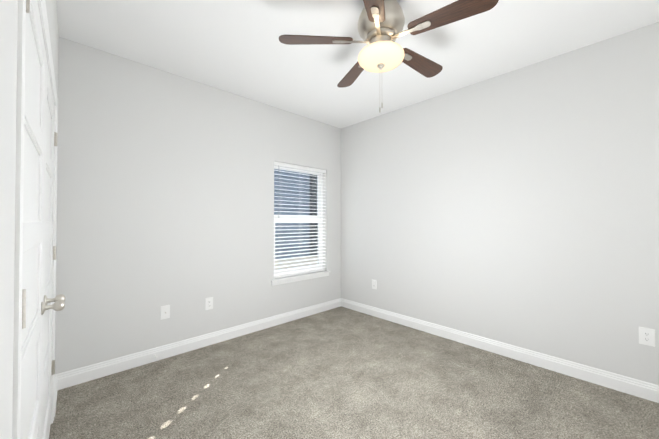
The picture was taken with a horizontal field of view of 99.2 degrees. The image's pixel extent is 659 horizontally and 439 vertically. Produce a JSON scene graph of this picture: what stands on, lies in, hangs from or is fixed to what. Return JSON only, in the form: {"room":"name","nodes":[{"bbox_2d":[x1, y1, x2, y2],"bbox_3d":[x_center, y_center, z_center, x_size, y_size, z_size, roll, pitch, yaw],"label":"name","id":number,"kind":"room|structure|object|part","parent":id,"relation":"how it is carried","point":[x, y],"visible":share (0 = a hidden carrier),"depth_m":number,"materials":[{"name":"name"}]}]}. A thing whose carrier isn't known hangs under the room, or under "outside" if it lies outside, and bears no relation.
{"room":"empty bedroom","nodes":[
{"label":"empty bedroom","id":0,"kind":"room"},
{"bbox_2d":[0,0,58,438],"bbox_3d":[-1.035,-0.068,0.539,0.620,2.740,3.860,1,-1,-42],"label":"wall","id":1,"kind":"structure","parent":0,"point":[8,51],"depth_m":0.54,"materials":[{"name":"white paint"}]},
{"bbox_2d":[22,0,29,328],"bbox_3d":[-0.709,0.208,0.644,0.016,1.559,0.022,1,-1,-42],"label":"near closet door hinges","id":2,"kind":"object","parent":1,"relation":"attached to","point":[24,290],"visible":0.48,"depth_m":0.65,"materials":[{"name":"grey metal"}]},
{"bbox_2d":[12,0,57,438],"bbox_3d":[-1.286,0.255,1.187,0.131,2.108,1.706,1,-1,-42],"label":"door frame","id":3,"kind":"structure","parent":1,"relation":"attached to","point":[18,272],"depth_m":0.61,"materials":[{"name":"white"}]},
{"bbox_2d":[20,0,64,438],"bbox_3d":[-0.967,0.277,0.943,0.106,2.024,0.784,1,-1,-42],"label":"closet door","id":4,"kind":"structure","parent":1,"relation":"in","point":[33,234],"depth_m":0.96,"materials":[{"name":"white"}]},
{"bbox_3d":[-1.174,0.374,1.193,0.072,0.054,0.054,1,-1,-42],"label":"knob","id":5,"kind":"part","parent":4,"relation":"part of","materials":[{"name":"grey metal"}]},
{"bbox_2d":[41,57,65,438],"bbox_3d":[-1.500,0.283,1.526,0.106,2.024,0.784,1,-1,-42],"label":"closet door","id":6,"kind":"structure","parent":1,"relation":"in","point":[48,226],"depth_m":1.50,"materials":[{"name":"white wood"}]},
{"bbox_3d":[-1.268,0.376,1.297,0.072,0.054,0.054,1,-1,-42],"label":"knob","id":7,"kind":"part","parent":6,"relation":"part of","materials":[{"name":"grey metal"}]},
{"bbox_2d":[51,132,57,374],"bbox_3d":[-1.775,0.221,1.811,0.016,1.559,0.022,1,-1,-43],"label":"far closet door hinges","id":8,"kind":"object","parent":1,"relation":"attached to","point":[54,258],"visible":0.9,"depth_m":1.81,"materials":[{"name":"grey metal"}]},
{"bbox_2d":[54,374,57,416],"bbox_3d":[-0.784,1.243,0.719,0.014,0.122,3.910,1,-1,-43],"label":"baseboard","id":9,"kind":"structure","parent":1,"relation":"attached to","point":[56,388],"depth_m":2.00,"materials":[{"name":"white"}]},
{"bbox_2d":[55,37,340,373],"bbox_3d":[-1.017,-0.036,3.309,3.447,2.740,0.150,1,-1,-43],"label":"wall","id":10,"kind":"structure","parent":0,"point":[165,190],"depth_m":2.69,"materials":[{"name":"white paint"}]},
{"bbox_2d":[160,305,169,319],"bbox_3d":[-1.561,0.892,2.670,0.080,0.125,0.014,1,-1,-43],"label":"outlet","id":11,"kind":"object","parent":10,"relation":"attached to","point":[164,312],"visible":1,"depth_m":2.67,"materials":[{"name":"white plastic"}]},
{"bbox_2d":[56,298,339,389],"bbox_3d":[-0.971,1.272,3.225,3.120,0.122,0.014,1,-1,-43],"label":"baseboard","id":12,"kind":"structure","parent":10,"relation":"attached to","point":[70,378],"depth_m":2.73,"materials":[{"name":"white"}]},
{"bbox_2d":[205,297,212,309],"bbox_3d":[-1.267,0.896,2.956,0.080,0.125,0.011,1,-1,-43],"label":"duplex electrical outlet","id":13,"kind":"object","parent":10,"relation":"attached to","point":[208,303],"visible":1,"depth_m":2.95,"materials":[{"name":"white plastic"}]},
{"bbox_2d":[274,165,322,275],"bbox_3d":[-0.449,0.036,3.908,0.905,1.510,0.060,1,-1,-43],"label":"window","id":14,"kind":"structure","parent":10,"relation":"in","point":[295,214],"depth_m":3.99,"materials":[{"name":"white plastic"}]},
{"bbox_3d":[-0.458,-0.337,3.922,0.825,0.685,0.023,1,-1,-43],"label":"window sash","id":15,"kind":"part","parent":14,"relation":"part of","materials":[{"name":"white plastic"}]},
{"bbox_3d":[-0.438,0.364,3.894,0.825,0.752,0.030,1,-1,-43],"label":"window sash","id":16,"kind":"part","parent":14,"relation":"part of","materials":[{"name":"white plastic"}]},
{"bbox_2d":[274,161,325,277],"bbox_3d":[-0.396,0.020,3.853,0.897,1.476,0.054,1,-1,-43],"label":"blind headrail","id":17,"kind":"object","parent":10,"relation":"attached to","point":[298,167],"visible":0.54,"depth_m":3.81,"materials":[{"name":"white plastic"}]},
{"bbox_2d":[299,171,299,238],"bbox_3d":[-0.414,0.035,3.872,0.002,1.410,0.002,1,-1,-43],"label":"blind cord","id":18,"kind":"object","parent":17,"relation":"hanging from","point":[299,216],"depth_m":3.87,"materials":[{"name":"white fabric"}]},
{"bbox_2d":[274,166,325,275],"bbox_3d":[-0.396,0.031,3.853,0.887,1.388,0.049,1,-1,-43],"label":"window blind slats","id":19,"kind":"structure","parent":17,"relation":"hanging from","point":[298,236],"depth_m":3.82,"materials":[{"name":"white plastic"}]},
{"bbox_2d":[272,273,328,285],"bbox_3d":[-0.361,0.813,3.807,0.975,0.048,0.014,1,-1,-43],"label":"apron","id":20,"kind":"object","parent":10,"relation":"attached to","point":[298,279],"visible":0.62,"depth_m":3.76,"materials":[{"name":"white wood"}]},
{"bbox_2d":[271,271,330,281],"bbox_3d":[-0.386,0.780,3.834,0.995,0.020,0.122,1,-1,-43],"label":"stool","id":21,"kind":"object","parent":10,"relation":"attached to","point":[297,276],"visible":0.83,"depth_m":3.79,"materials":[{"name":"white wood"}]},
{"bbox_2d":[49,306,658,438],"bbox_3d":[0.464,1.376,1.727,4.047,0.120,4.460,1,-1,-43],"label":"floor","id":22,"kind":"structure","parent":0,"point":[340,372],"depth_m":2.09,"materials":[{"name":"carpet"}]},
{"bbox_2d":[56,0,658,127],"bbox_3d":[0.361,-1.483,1.869,4.047,0.120,4.760,1,-1,-43],"label":"ceiling","id":23,"kind":"structure","parent":0,"point":[237,47],"depth_m":2.25,"materials":[{"name":"white paint"}]},
{"bbox_2d":[358,0,404,40],"bbox_3d":[0.334,-1.304,1.828,0.300,0.240,0.300,1,-1,-43],"label":"ceiling fan","id":24,"kind":"object","parent":23,"relation":"attached to","point":[394,18],"visible":0.58,"depth_m":1.73,"materials":[{"name":"silver metal"}]},
{"bbox_2d":[366,27,395,44],"bbox_3d":[0.334,-1.169,1.826,0.192,0.030,0.192,1,-1,-43],"label":"rotor hub","id":25,"kind":"object","parent":24,"relation":"attached to","point":[385,30],"visible":0.42,"depth_m":1.75,"materials":[{"name":"silver metal"}]},
{"bbox_2d":[279,35,369,44],"bbox_3d":[-0.033,-1.153,1.817,0.585,0.025,0.140,0,12,-1],"label":"blade","id":26,"kind":"object","parent":25,"relation":"attached to","point":[298,39],"depth_m":1.81,"materials":[{"name":"brown wood"}]},
{"bbox_3d":[0.139,-1.154,1.821,0.240,0.024,0.042,0,11,-1],"label":"fan blade bracket","id":27,"kind":"part","parent":26,"relation":"part of","materials":[{"name":"silver metal"}]},
{"bbox_2d":[363,0,384,34],"bbox_3d":[0.230,-1.157,1.474,0.140,0.024,0.585,12,3,16],"label":"blade","id":28,"kind":"object","parent":25,"relation":"attached to","point":[369,4],"depth_m":1.56,"materials":[{"name":"brown wood"}]},
{"bbox_3d":[0.279,-1.156,1.639,0.042,0.024,0.240,12,3,16],"label":"fan blade bracket","id":29,"kind":"part","parent":28,"relation":"part of","materials":[{"name":"silver metal"}]},
{"bbox_2d":[358,34,404,72],"bbox_3d":[0.334,-1.075,1.825,0.298,0.156,0.298,1,-1,-43],"label":"ceiling light","id":30,"kind":"object","parent":25,"relation":"attached to","point":[381,37],"depth_m":1.75,"materials":[{"name":"white glass"}]},
{"bbox_2d":[377,63,384,69],"bbox_3d":[0.334,-0.985,1.824,0.048,0.033,0.048,1,-1,-43],"label":"finial","id":31,"kind":"object","parent":30,"relation":"attached to","point":[380,66],"visible":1,"depth_m":1.81,"materials":[{"name":"silver metal"}]},
{"bbox_3d":[0.334,-1.038,1.825,0.298,0.080,0.298,1,-1,-43],"label":"fan light bowl","id":32,"kind":"part","parent":30,"relation":"part of","materials":[{"name":"beige glass"}]},
{"bbox_2d":[402,48,442,77],"bbox_3d":[0.626,-1.151,2.050,0.585,0.024,0.140,0,-13,-38],"label":"blade","id":33,"kind":"object","parent":25,"relation":"attached to","point":[424,66],"depth_m":2.09,"materials":[{"name":"brown wood"}]},
{"bbox_3d":[0.489,-1.152,1.945,0.240,0.024,0.042,0,-13,-37],"label":"fan blade bracket","id":34,"kind":"part","parent":33,"relation":"part of","materials":[{"name":"silver metal"}]},
{"bbox_2d":[391,0,498,38],"bbox_3d":[0.637,-1.157,1.618,0.585,0.024,0.140,-1,-13,34],"label":"blade","id":35,"kind":"object","parent":25,"relation":"attached to","point":[457,10],"depth_m":1.59,"materials":[{"name":"brown wood"}]},
{"bbox_3d":[0.495,-1.155,1.716,0.240,0.024,0.042,0,-13,35],"label":"fan blade bracket","id":36,"kind":"part","parent":35,"relation":"part of","materials":[{"name":"silver metal"}]},
{"bbox_2d":[341,22,658,384],"bbox_3d":[1.610,-0.041,2.931,0.150,2.740,4.010,1,-1,-43],"label":"wall","id":37,"kind":"structure","parent":0,"point":[519,207],"depth_m":2.59,"materials":[{"name":"white paint"}]},
{"bbox_2d":[372,279,376,288],"bbox_3d":[0.615,0.906,3.859,0.011,0.125,0.080,1,-1,-43],"label":"duplex electrical outlet","id":38,"kind":"object","parent":37,"relation":"attached to","point":[374,284],"visible":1,"depth_m":3.85,"materials":[{"name":"white plastic"}]},
{"bbox_2d":[340,298,658,402],"bbox_3d":[1.498,1.268,2.914,0.014,0.122,3.860,1,-1,-43],"label":"baseboard","id":39,"kind":"structure","parent":37,"relation":"attached to","point":[610,380],"depth_m":2.57,"materials":[{"name":"white"}]},
{"bbox_2d":[639,327,654,346],"bbox_3d":[2.324,0.864,2.054,0.011,0.125,0.080,1,-1,-43],"label":"duplex electrical outlet","id":40,"kind":"object","parent":37,"relation":"attached to","point":[646,336],"visible":1,"depth_m":2.05,"materials":[{"name":"white plastic"}]},
{"label":"outside","id":41,"kind":"structure","parent":0,"visible":0},
{"bbox_2d":[274,169,309,258],"bbox_3d":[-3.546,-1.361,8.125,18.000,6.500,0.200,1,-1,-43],"label":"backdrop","id":42,"kind":"structure","parent":41,"point":[285,196],"depth_m":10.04,"materials":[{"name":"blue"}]},
{"bbox_2d":[275,256,317,269],"bbox_3d":[-1.742,1.627,6.184,18.000,0.480,5.050,1,-1,-43],"label":"ground","id":43,"kind":"structure","parent":41,"point":[286,260],"depth_m":9.06,"materials":[{"name":"white"}]},
{"bbox_2d":[310,174,317,256],"bbox_3d":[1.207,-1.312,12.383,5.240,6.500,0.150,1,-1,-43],"label":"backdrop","id":44,"kind":"structure","parent":41,"point":[313,185],"depth_m":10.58,"materials":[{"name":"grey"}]},
{"label":"bracket","id":45,"kind":"object","parent":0,"visible":0},
{"bbox_2d":[337,62,363,87],"bbox_3d":[0.193,-1.149,2.224,0.140,0.006,0.475,-13,4,-19],"label":"blade","id":46,"kind":"object","parent":45,"relation":"attached to","point":[350,77],"visible":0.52,"depth_m":2.26,"materials":[{"name":"brown wood"}]}
]}

